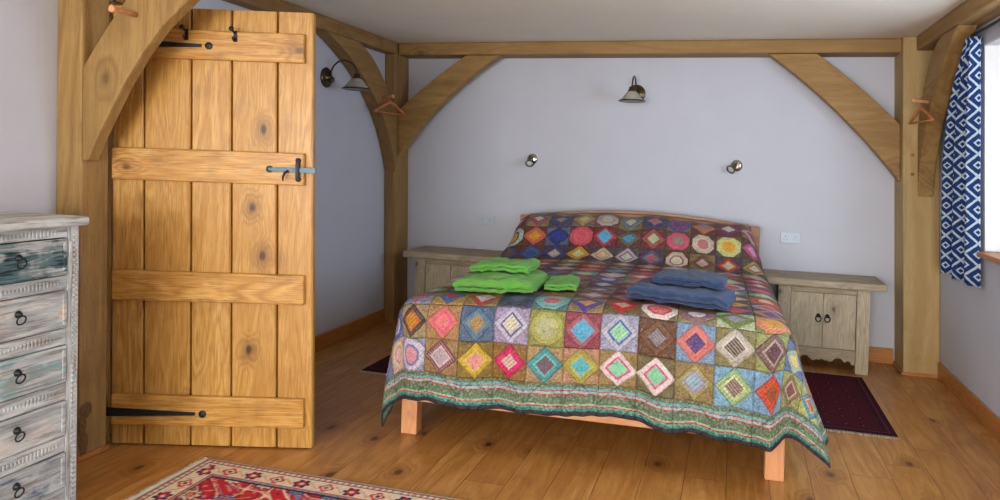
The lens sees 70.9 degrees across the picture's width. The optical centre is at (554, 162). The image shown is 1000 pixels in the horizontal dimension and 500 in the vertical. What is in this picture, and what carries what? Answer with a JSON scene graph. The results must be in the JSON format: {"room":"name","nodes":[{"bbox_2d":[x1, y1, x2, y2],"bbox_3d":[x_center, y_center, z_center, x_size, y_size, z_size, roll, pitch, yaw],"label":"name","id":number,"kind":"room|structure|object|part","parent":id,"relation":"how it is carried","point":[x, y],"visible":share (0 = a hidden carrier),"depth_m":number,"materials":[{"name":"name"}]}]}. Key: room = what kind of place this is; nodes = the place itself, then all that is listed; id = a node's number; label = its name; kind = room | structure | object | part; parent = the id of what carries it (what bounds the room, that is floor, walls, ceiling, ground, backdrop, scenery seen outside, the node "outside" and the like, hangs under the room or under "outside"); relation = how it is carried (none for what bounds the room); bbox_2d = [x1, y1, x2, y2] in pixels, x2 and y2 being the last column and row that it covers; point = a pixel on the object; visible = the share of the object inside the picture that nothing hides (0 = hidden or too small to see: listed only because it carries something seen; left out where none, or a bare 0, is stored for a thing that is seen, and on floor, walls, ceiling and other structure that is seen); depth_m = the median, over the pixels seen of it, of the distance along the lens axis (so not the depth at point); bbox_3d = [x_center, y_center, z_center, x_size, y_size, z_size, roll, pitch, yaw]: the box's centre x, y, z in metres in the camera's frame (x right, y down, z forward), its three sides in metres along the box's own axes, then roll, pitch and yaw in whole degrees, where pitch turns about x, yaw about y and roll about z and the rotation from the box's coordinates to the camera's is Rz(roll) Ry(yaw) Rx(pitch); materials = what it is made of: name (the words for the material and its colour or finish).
{"room":"bedroom","nodes":[
{"label":"bedroom","id":0,"kind":"room"},
{"bbox_2d":[110,349,111,429],"bbox_3d":[-2.638,1.324,4.022,1.280,0.029,1.900,2,0,14],"label":"floor","id":1,"kind":"structure","parent":0,"point":[111,349],"depth_m":4.21,"materials":[{"name":"brown wood"}]},
{"bbox_2d":[110,129,112,349],"bbox_3d":[-2.744,0.124,4.060,1.327,2.400,2.100,2,0,14],"label":"wall","id":2,"kind":"structure","parent":0,"point":[112,129],"depth_m":4.86,"materials":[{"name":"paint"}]},
{"bbox_2d":[0,0,384,335],"bbox_3d":[-2.692,0.126,1.450,0.227,2.400,9.870,2,0,14],"label":"wall","id":3,"kind":"structure","parent":0,"point":[350,172],"depth_m":5.06,"materials":[{"name":"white paint"}]},
{"bbox_2d":[106,0,125,441],"bbox_3d":[-2.062,0.243,3.858,0.237,2.170,1.050,2,0,14],"label":"trim","id":4,"kind":"structure","parent":3,"relation":"attached to","point":[114,2],"depth_m":3.34,"materials":[{"name":"brown wood"}]},
{"bbox_2d":[106,5,315,447],"bbox_3d":[-1.641,0.304,3.289,1.049,2.062,0.123,2,0,-1],"label":"door","id":5,"kind":"structure","parent":3,"relation":"in","point":[214,170],"depth_m":3.31,"materials":[{"name":"brown wood"}]},
{"bbox_2d":[320,59,370,90],"bbox_3d":[-1.499,-0.640,5.065,0.356,0.219,0.212,2,0,14],"label":"wall lamp","id":6,"kind":"object","parent":3,"relation":"attached to","point":[356,83],"visible":1,"depth_m":5.05,"materials":[{"name":"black metal"}]},
{"bbox_3d":[-1.652,-0.623,5.104,0.040,0.148,0.148,2,0,14],"label":"wall plate","id":7,"kind":"part","parent":6,"relation":"part of","materials":[{"name":"gold metal"}]},
{"bbox_3d":[-1.534,-0.684,5.075,0.232,0.134,0.013,2,0,14],"label":"arm","id":8,"kind":"part","parent":6,"relation":"part of","materials":[{"name":"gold metal"}]},
{"bbox_3d":[-1.431,-0.574,5.047,0.190,0.071,0.190,2,0,14],"label":"lamp shade","id":9,"kind":"part","parent":6,"relation":"part of","materials":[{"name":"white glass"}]},
{"bbox_2d":[315,309,384,351],"bbox_3d":[-1.657,1.287,5.146,0.023,0.112,1.645,2,0,14],"label":"baseboard","id":10,"kind":"structure","parent":3,"relation":"attached to","point":[323,340],"depth_m":5.38,"materials":[{"name":"brown wood"}]},
{"bbox_2d":[76,322,999,499],"bbox_3d":[-0.592,1.380,0.899,4.400,0.001,9.910,2,0,14],"label":"floor","id":11,"kind":"structure","parent":0,"point":[943,451],"depth_m":3.35,"materials":[{"name":"brown wood"}]},
{"bbox_2d":[0,211,88,499],"bbox_3d":[-2.135,0.755,2.216,0.563,1.141,0.957,2,0,14],"label":"dresser","id":12,"kind":"object","parent":11,"relation":"on","point":[39,252],"visible":1,"depth_m":2.46,"materials":[{"name":"grey wood"}]},
{"bbox_3d":[-1.826,1.114,2.382,0.022,0.050,0.036,2,0,14],"label":"ring pull","id":13,"kind":"part","parent":12,"relation":"part of","materials":[{"name":"black metal"}]},
{"bbox_3d":[-1.825,0.925,2.383,0.022,0.050,0.036,2,0,14],"label":"ring pull","id":14,"kind":"part","parent":12,"relation":"part of","materials":[{"name":"black metal"}]},
{"bbox_3d":[-1.823,0.728,2.385,0.022,0.050,0.036,2,0,14],"label":"ring pull","id":15,"kind":"part","parent":12,"relation":"part of","materials":[{"name":"black metal"}]},
{"bbox_3d":[-1.822,0.529,2.386,0.022,0.050,0.036,2,0,14],"label":"ring pull","id":16,"kind":"part","parent":12,"relation":"part of","materials":[{"name":"black metal"}]},
{"bbox_3d":[-1.821,0.338,2.388,0.022,0.050,0.036,2,0,14],"label":"ring pull","id":17,"kind":"part","parent":12,"relation":"part of","materials":[{"name":"black metal"}]},
{"bbox_3d":[-1.937,1.112,2.161,0.101,0.125,0.835,2,0,14],"label":"drawer","id":18,"kind":"part","parent":12,"relation":"part of","materials":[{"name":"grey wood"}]},
{"bbox_3d":[-1.919,1.018,2.157,0.059,0.057,0.839,2,0,14],"label":"carved rail","id":19,"kind":"part","parent":12,"relation":"part of","materials":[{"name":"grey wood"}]},
{"bbox_3d":[-1.917,0.827,2.159,0.059,0.060,0.839,2,0,14],"label":"carved rail","id":20,"kind":"part","parent":12,"relation":"part of","materials":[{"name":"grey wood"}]},
{"bbox_3d":[-1.936,0.923,2.162,0.101,0.124,0.835,2,0,14],"label":"drawer","id":21,"kind":"part","parent":12,"relation":"part of","materials":[{"name":"grey wood"}]},
{"bbox_3d":[-1.935,0.726,2.164,0.101,0.133,0.835,2,0,14],"label":"drawer","id":22,"kind":"part","parent":12,"relation":"part of","materials":[{"name":"grey wood"}]},
{"bbox_3d":[-1.916,0.628,2.160,0.059,0.057,0.839,2,0,14],"label":"carved rail","id":23,"kind":"part","parent":12,"relation":"part of","materials":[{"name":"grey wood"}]},
{"bbox_3d":[-1.933,0.527,2.165,0.101,0.135,0.835,2,0,14],"label":"drawer","id":24,"kind":"part","parent":12,"relation":"part of","materials":[{"name":"grey wood"}]},
{"bbox_3d":[-1.915,0.431,2.162,0.059,0.050,0.839,2,0,14],"label":"carved rail","id":25,"kind":"part","parent":12,"relation":"part of","materials":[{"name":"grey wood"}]},
{"bbox_3d":[-1.914,0.246,2.163,0.059,0.040,0.839,2,0,14],"label":"carved rail","id":26,"kind":"part","parent":12,"relation":"part of","materials":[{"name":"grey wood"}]},
{"bbox_3d":[-1.932,0.336,2.167,0.101,0.132,0.835,2,0,14],"label":"drawer","id":27,"kind":"part","parent":12,"relation":"part of","materials":[{"name":"wood"}]},
{"bbox_3d":[-1.920,1.211,2.156,0.059,0.063,0.839,2,0,14],"label":"carved rail","id":28,"kind":"part","parent":12,"relation":"part of","materials":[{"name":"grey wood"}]},
{"bbox_2d":[56,0,109,461],"bbox_3d":[-2.163,0.135,3.205,0.233,2.379,0.157,2,0,14],"label":"post","id":29,"kind":"object","parent":11,"relation":"on","point":[81,185],"visible":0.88,"depth_m":3.15,"materials":[{"name":"brown wood"}]},
{"bbox_2d":[83,0,199,160],"bbox_3d":[-1.676,-0.463,3.049,0.882,0.937,0.060,2,0,14],"label":"brace","id":30,"kind":"object","parent":29,"relation":"attached to","point":[117,61],"visible":0.98,"depth_m":3.09,"materials":[{"name":"brown wood"}]},
{"bbox_2d":[108,5,137,16],"bbox_3d":[-1.851,-0.649,2.999,0.033,0.032,0.126,2,0,14],"label":"peg","id":31,"kind":"object","parent":30,"relation":"attached to","point":[111,8],"visible":1,"depth_m":2.98,"materials":[{"name":"brown wood"}]},
{"bbox_2d":[125,457,459,499],"bbox_3d":[-0.809,1.367,2.311,1.981,0.009,1.304,2,0,14],"label":"rug","id":32,"kind":"object","parent":11,"relation":"on","point":[205,478],"visible":1,"depth_m":2.91,"materials":[{"name":"fabric"}]},
{"bbox_2d":[360,354,390,374],"bbox_3d":[-0.844,1.366,5.016,0.586,0.008,1.169,2,0,14],"label":"rug","id":33,"kind":"object","parent":11,"relation":"on","point":[381,366],"visible":0.16,"depth_m":4.61,"materials":[{"name":"red fabric"}]},
{"bbox_2d":[384,42,408,322],"bbox_3d":[-1.370,0.163,6.064,0.186,2.379,0.271,2,0,14],"label":"post","id":34,"kind":"object","parent":11,"relation":"on","point":[396,65],"visible":0.7,"depth_m":5.97,"materials":[{"name":"brown wood"}]},
{"bbox_2d":[316,31,395,171],"bbox_3d":[-1.535,-0.427,5.444,0.127,0.999,1.048,2,0,16],"label":"brace","id":35,"kind":"object","parent":34,"relation":"attached to","point":[345,48],"visible":0.92,"depth_m":5.60,"materials":[{"name":"brown wood"}]},
{"bbox_2d":[382,94,393,98],"bbox_3d":[-1.354,-0.540,5.686,0.102,0.036,0.032,2,0,14],"label":"peg","id":36,"kind":"object","parent":35,"relation":"attached to","point":[392,95],"visible":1,"depth_m":5.68,"materials":[{"name":"brown wood"}]},
{"bbox_2d":[374,93,405,115],"bbox_3d":[-1.334,-0.482,5.680,0.014,0.168,0.408,2,0,24],"label":"hanger","id":37,"kind":"object","parent":36,"relation":"hanging from","point":[390,101],"visible":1,"depth_m":5.67,"materials":[{"name":"brown wood"}]},
{"bbox_2d":[398,55,502,156],"bbox_3d":[-0.894,-0.470,5.923,0.900,0.869,0.100,2,0,14],"label":"brace","id":38,"kind":"object","parent":34,"relation":"attached to","point":[421,108],"visible":0.99,"depth_m":5.91,"materials":[{"name":"brown wood"}]},
{"bbox_2d":[403,246,502,295],"bbox_3d":[-0.810,1.052,5.810,0.810,0.640,0.420,2,0,14],"label":"nightstand","id":39,"kind":"object","parent":11,"relation":"on","point":[435,266],"visible":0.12,"depth_m":5.69,"materials":[{"name":"brown wood"}]},
{"bbox_3d":[-1.103,1.068,5.731,0.086,0.589,0.050,2,0,14],"label":"leg","id":40,"kind":"part","parent":39,"relation":"part of","materials":[{"name":"beige wood"}]},
{"bbox_3d":[-0.952,1.014,5.692,0.216,0.384,0.020,2,0,14],"label":"door","id":41,"kind":"part","parent":39,"relation":"part of","materials":[{"name":"beige wood"}]},
{"bbox_3d":[-0.839,0.803,5.662,0.439,0.040,0.024,2,0,14],"label":"rail","id":42,"kind":"part","parent":39,"relation":"part of","materials":[{"name":"beige wood"}]},
{"bbox_3d":[-0.740,1.022,5.638,0.216,0.384,0.020,2,0,14],"label":"door","id":43,"kind":"part","parent":39,"relation":"part of","materials":[{"name":"beige wood"}]},
{"bbox_2d":[401,210,784,481],"bbox_3d":[0.383,0.891,4.430,1.862,1.046,2.208,2,0,13],"label":"bed","id":44,"kind":"object","parent":11,"relation":"on","point":[411,417],"visible":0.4,"depth_m":3.55,"materials":[{"name":"brown wood"}]},
{"bbox_3d":[-0.731,1.210,3.583,0.085,0.330,0.070,2,0,13],"label":"leg","id":45,"kind":"part","parent":44,"relation":"part of","materials":[{"name":"brown wood"}]},
{"bbox_3d":[-0.256,0.904,5.672,0.070,0.975,0.065,2,0,13],"label":"leg","id":46,"kind":"part","parent":44,"relation":"part of","materials":[{"name":"brown wood"}]},
{"bbox_3d":[0.137,1.168,3.382,1.692,0.145,0.030,2,0,13],"label":"foot rail","id":47,"kind":"part","parent":44,"relation":"part of","materials":[{"name":"brown wood"}]},
{"bbox_2d":[381,213,830,467],"bbox_3d":[0.377,0.874,4.280,2.217,0.978,2.344,2,0,14],"label":"patchwork quilt","id":48,"kind":"object","parent":44,"relation":"on","point":[736,374],"visible":0.79,"depth_m":3.34,"materials":[{"name":"fabric"}]},
{"bbox_2d":[452,269,547,293],"bbox_3d":[-0.281,0.630,3.751,0.452,0.104,0.467,2,0,14],"label":"folded towel","id":49,"kind":"object","parent":48,"relation":"on","point":[500,282],"visible":0.94,"depth_m":3.59,"materials":[{"name":"green fabric"}]},
{"bbox_2d":[470,257,539,273],"bbox_3d":[-0.274,0.563,3.855,0.341,0.066,0.303,2,0,14],"label":"folded towel","id":50,"kind":"object","parent":49,"relation":"on","point":[497,263],"visible":1,"depth_m":3.75,"materials":[{"name":"green fabric"}]},
{"bbox_2d":[544,274,579,290],"bbox_3d":[0.042,0.651,3.795,0.177,0.058,0.360,2,0,5],"label":"folded towel","id":51,"kind":"object","parent":48,"relation":"on","point":[562,282],"visible":1,"depth_m":3.68,"materials":[{"name":"green fabric"}]},
{"bbox_2d":[626,277,735,310],"bbox_3d":[0.644,0.655,3.540,0.499,0.098,0.423,2,0,21],"label":"folded towel","id":52,"kind":"object","parent":48,"relation":"on","point":[702,296],"visible":0.91,"depth_m":3.40,"materials":[{"name":"blue fabric"}]},
{"bbox_2d":[653,269,726,289],"bbox_3d":[0.702,0.595,3.607,0.364,0.066,0.316,2,0,14],"label":"folded towel","id":53,"kind":"object","parent":52,"relation":"on","point":[695,278],"visible":1,"depth_m":3.50,"materials":[{"name":"blue fabric"}]},
{"bbox_3d":[0.625,0.736,5.477,1.718,0.672,0.030,2,0,13],"label":"headboard","id":54,"kind":"part","parent":44,"relation":"part of","materials":[{"name":"brown wood"}]},
{"bbox_3d":[1.491,0.965,5.277,0.070,0.975,0.065,2,0,13],"label":"leg","id":55,"kind":"part","parent":44,"relation":"part of","materials":[{"name":"brown wood"}]},
{"bbox_3d":[1.002,1.271,3.191,0.085,0.330,0.070,2,0,13],"label":"leg","id":56,"kind":"part","parent":44,"relation":"part of","materials":[{"name":"brown wood"}]},
{"bbox_2d":[763,269,887,374],"bbox_3d":[1.931,1.148,5.105,0.810,0.640,0.420,2,0,14],"label":"nightstand","id":57,"kind":"object","parent":11,"relation":"on","point":[827,315],"visible":0.84,"depth_m":4.94,"materials":[{"name":"brown wood"}]},
{"bbox_3d":[1.638,1.163,5.026,0.086,0.589,0.050,2,0,14],"label":"leg","id":58,"kind":"part","parent":57,"relation":"part of","materials":[{"name":"beige wood"}]},
{"bbox_3d":[1.789,1.110,4.987,0.216,0.384,0.020,2,0,14],"label":"door","id":59,"kind":"part","parent":57,"relation":"part of","materials":[{"name":"beige wood"}]},
{"bbox_3d":[1.863,1.095,4.950,0.045,0.060,0.016,2,0,14],"label":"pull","id":60,"kind":"part","parent":57,"relation":"part of","materials":[{"name":"black metal"}]},
{"bbox_3d":[1.902,0.899,4.957,0.439,0.040,0.024,2,0,14],"label":"rail","id":61,"kind":"part","parent":57,"relation":"part of","materials":[{"name":"beige wood"}]},
{"bbox_3d":[1.921,1.097,4.935,0.045,0.060,0.016,2,0,14],"label":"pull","id":62,"kind":"part","parent":57,"relation":"part of","materials":[{"name":"black metal"}]},
{"bbox_3d":[2.001,1.118,4.932,0.216,0.384,0.020,2,0,14],"label":"door","id":63,"kind":"part","parent":57,"relation":"part of","materials":[{"name":"beige wood"}]},
{"bbox_3d":[2.148,1.181,4.894,0.086,0.589,0.050,2,0,14],"label":"leg","id":64,"kind":"part","parent":57,"relation":"part of","materials":[{"name":"beige wood"}]},
{"bbox_2d":[803,371,899,439],"bbox_3d":[1.682,1.455,4.325,0.586,0.008,1.169,2,0,14],"label":"rug","id":65,"kind":"object","parent":11,"relation":"on","point":[845,403],"visible":0.66,"depth_m":4.18,"materials":[{"name":"red fabric"}]},
{"bbox_2d":[893,36,939,378],"bbox_3d":[2.597,0.301,5.026,0.312,2.379,0.304,2,0,14],"label":"post","id":66,"kind":"object","parent":11,"relation":"on","point":[916,219],"visible":0.8,"depth_m":4.91,"materials":[{"name":"brown wood"}]},
{"bbox_2d":[768,54,899,181],"bbox_3d":[2.046,-0.342,5.167,0.932,0.919,0.100,2,0,14],"label":"brace","id":67,"kind":"object","parent":66,"relation":"attached to","point":[871,122],"visible":1,"depth_m":5.09,"materials":[{"name":"brown wood"}]},
{"bbox_2d":[918,25,976,196],"bbox_3d":[2.467,-0.277,4.450,0.121,1.019,0.919,2,0,16],"label":"brace","id":68,"kind":"object","parent":66,"relation":"attached to","point":[945,59],"visible":0.93,"depth_m":4.58,"materials":[{"name":"brown wood"}]},
{"bbox_2d":[912,98,928,103],"bbox_3d":[2.417,-0.411,4.633,0.102,0.036,0.032,2,0,14],"label":"peg","id":69,"kind":"object","parent":68,"relation":"attached to","point":[914,100],"visible":1,"depth_m":4.63,"materials":[{"name":"brown wood"}]},
{"bbox_2d":[909,97,933,123],"bbox_3d":[2.423,-0.351,4.631,0.014,0.168,0.408,2,0,7],"label":"hanger","id":70,"kind":"object","parent":69,"relation":"hanging from","point":[921,108],"visible":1,"depth_m":4.63,"materials":[{"name":"brown wood"}]},
{"bbox_2d":[284,0,965,43],"bbox_3d":[-0.540,-1.075,0.907,4.830,0.150,10.270,2,0,14],"label":"ceiling","id":71,"kind":"structure","parent":0,"point":[398,21],"depth_m":4.66,"materials":[{"name":"paint"}]},
{"bbox_2d":[223,0,394,53],"bbox_3d":[-1.739,-0.988,4.631,0.107,0.104,2.728,2,0,14],"label":"beam","id":72,"kind":"structure","parent":71,"relation":"attached to","point":[371,41],"depth_m":4.98,"materials":[{"name":"brown wood"}]},
{"bbox_2d":[399,38,900,58],"bbox_3d":[0.631,-0.905,5.586,4.013,0.104,0.218,2,0,14],"label":"beam","id":73,"kind":"structure","parent":71,"relation":"attached to","point":[874,47],"depth_m":5.45,"materials":[{"name":"brown wood"}]},
{"bbox_2d":[917,0,999,50],"bbox_3d":[1.417,-0.878,0.257,0.155,0.104,9.568,2,0,14],"label":"beam","id":74,"kind":"structure","parent":71,"relation":"attached to","point":[979,13],"depth_m":3.98,"materials":[{"name":"brown wood"}]},
{"bbox_2d":[407,57,893,360],"bbox_3d":[0.698,0.245,5.750,4.657,2.400,0.150,2,0,14],"label":"wall","id":75,"kind":"structure","parent":0,"point":[805,171],"depth_m":5.62,"materials":[{"name":"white paint"}]},
{"bbox_2d":[478,214,494,224],"bbox_3d":[-0.588,0.487,5.994,0.146,0.086,0.013,2,0,14],"label":"wall socket","id":76,"kind":"object","parent":75,"relation":"attached to","point":[482,219],"visible":1,"depth_m":5.99,"materials":[{"name":"white plastic"}]},
{"bbox_2d":[525,154,537,166],"bbox_3d":[-0.204,-0.022,5.850,0.092,0.112,0.110,2,0,14],"label":"light","id":77,"kind":"object","parent":75,"relation":"attached to","point":[532,159],"visible":1,"depth_m":5.85,"materials":[{"name":"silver metal"}]},
{"bbox_3d":[-0.192,-0.032,5.895,0.092,0.092,0.017,2,0,14],"label":"wall plate","id":78,"kind":"part","parent":77,"relation":"part of","materials":[{"name":"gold metal"}]},
{"bbox_2d":[618,75,644,102],"bbox_3d":[0.619,-0.586,5.517,0.212,0.219,0.356,2,0,14],"label":"wall lamp","id":79,"kind":"object","parent":75,"relation":"attached to","point":[636,93],"visible":1,"depth_m":5.43,"materials":[{"name":"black metal"}]},
{"bbox_3d":[0.599,-0.523,5.447,0.190,0.071,0.190,2,0,14],"label":"lamp shade","id":80,"kind":"part","parent":79,"relation":"part of","materials":[{"name":"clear glass"}]},
{"bbox_3d":[0.630,-0.629,5.554,0.013,0.134,0.232,2,0,14],"label":"arm","id":81,"kind":"part","parent":79,"relation":"part of","materials":[{"name":"gold metal"}]},
{"bbox_3d":[0.657,-0.562,5.670,0.148,0.148,0.040,2,0,14],"label":"wall plate","id":82,"kind":"part","parent":79,"relation":"part of","materials":[{"name":"gold metal"}]},
{"bbox_2d":[726,160,742,173],"bbox_3d":[1.392,0.030,5.456,0.138,0.110,0.078,2,0,-43],"label":"light","id":83,"kind":"object","parent":75,"relation":"attached to","point":[736,165],"visible":1,"depth_m":5.46,"materials":[{"name":"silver metal"}]},
{"bbox_3d":[1.422,0.022,5.480,0.092,0.092,0.017,2,0,14],"label":"wall plate","id":84,"kind":"part","parent":83,"relation":"part of","materials":[{"name":"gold metal"}]},
{"bbox_2d":[780,232,800,243],"bbox_3d":[1.808,0.575,5.378,0.146,0.086,0.013,2,0,14],"label":"wall socket","id":85,"kind":"object","parent":75,"relation":"attached to","point":[785,237],"visible":1,"depth_m":5.37,"materials":[{"name":"white plastic"}]},
{"bbox_2d":[804,346,892,363],"bbox_3d":[0.605,1.366,5.676,3.933,0.112,0.020,2,0,14],"label":"baseboard","id":86,"kind":"structure","parent":75,"relation":"attached to","point":[876,354],"depth_m":5.20,"materials":[{"name":"brown wood"}]},
{"bbox_2d":[871,282,890,293],"bbox_3d":[2.425,0.930,5.216,0.146,0.086,0.013,2,0,14],"label":"wall socket","id":87,"kind":"object","parent":75,"relation":"attached to","point":[886,283],"visible":0.16,"depth_m":5.20,"materials":[{"name":"white plastic"}]},
{"bbox_2d":[940,16,999,417],"bbox_3d":[1.668,0.279,0.328,0.377,2.400,9.870,2,0,14],"label":"wall","id":88,"kind":"structure","parent":0,"point":[969,315],"depth_m":4.14,"materials":[{"name":"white paint"}]},
{"bbox_2d":[938,362,999,441],"bbox_3d":[1.472,1.396,0.216,0.023,0.112,9.575,2,0,14],"label":"baseboard","id":89,"kind":"structure","parent":88,"relation":"attached to","point":[987,417],"depth_m":4.18,"materials":[{"name":"brown wood"}]},
{"bbox_2d":[970,18,999,36],"bbox_3d":[2.151,-0.745,2.928,0.063,0.023,2.330,2,0,14],"label":"pole","id":90,"kind":"object","parent":88,"relation":"attached to","point":[997,20],"visible":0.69,"depth_m":3.82,"materials":[{"name":"black metal"}]},
{"bbox_2d":[940,36,982,287],"bbox_3d":[2.497,-0.004,4.342,0.119,1.432,0.745,2,0,14],"label":"curtain","id":91,"kind":"object","parent":90,"relation":"hanging from","point":[961,161],"visible":1,"depth_m":4.19,"materials":[{"name":"blue fabric"}]},
{"bbox_2d":[977,251,999,264],"bbox_3d":[2.219,0.514,2.885,0.186,0.030,2.397,2,0,14],"label":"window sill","id":92,"kind":"structure","parent":88,"relation":"attached to","point":[994,257],"depth_m":3.85,"materials":[{"name":"brown wood"}]},
{"bbox_2d":[984,36,999,251],"bbox_3d":[2.237,-0.099,2.859,0.177,1.185,2.349,2,0,14],"label":"window","id":93,"kind":"structure","parent":88,"relation":"attached to","point":[991,48],"depth_m":3.99,"materials":[{"name":"white glass"}]}
]}

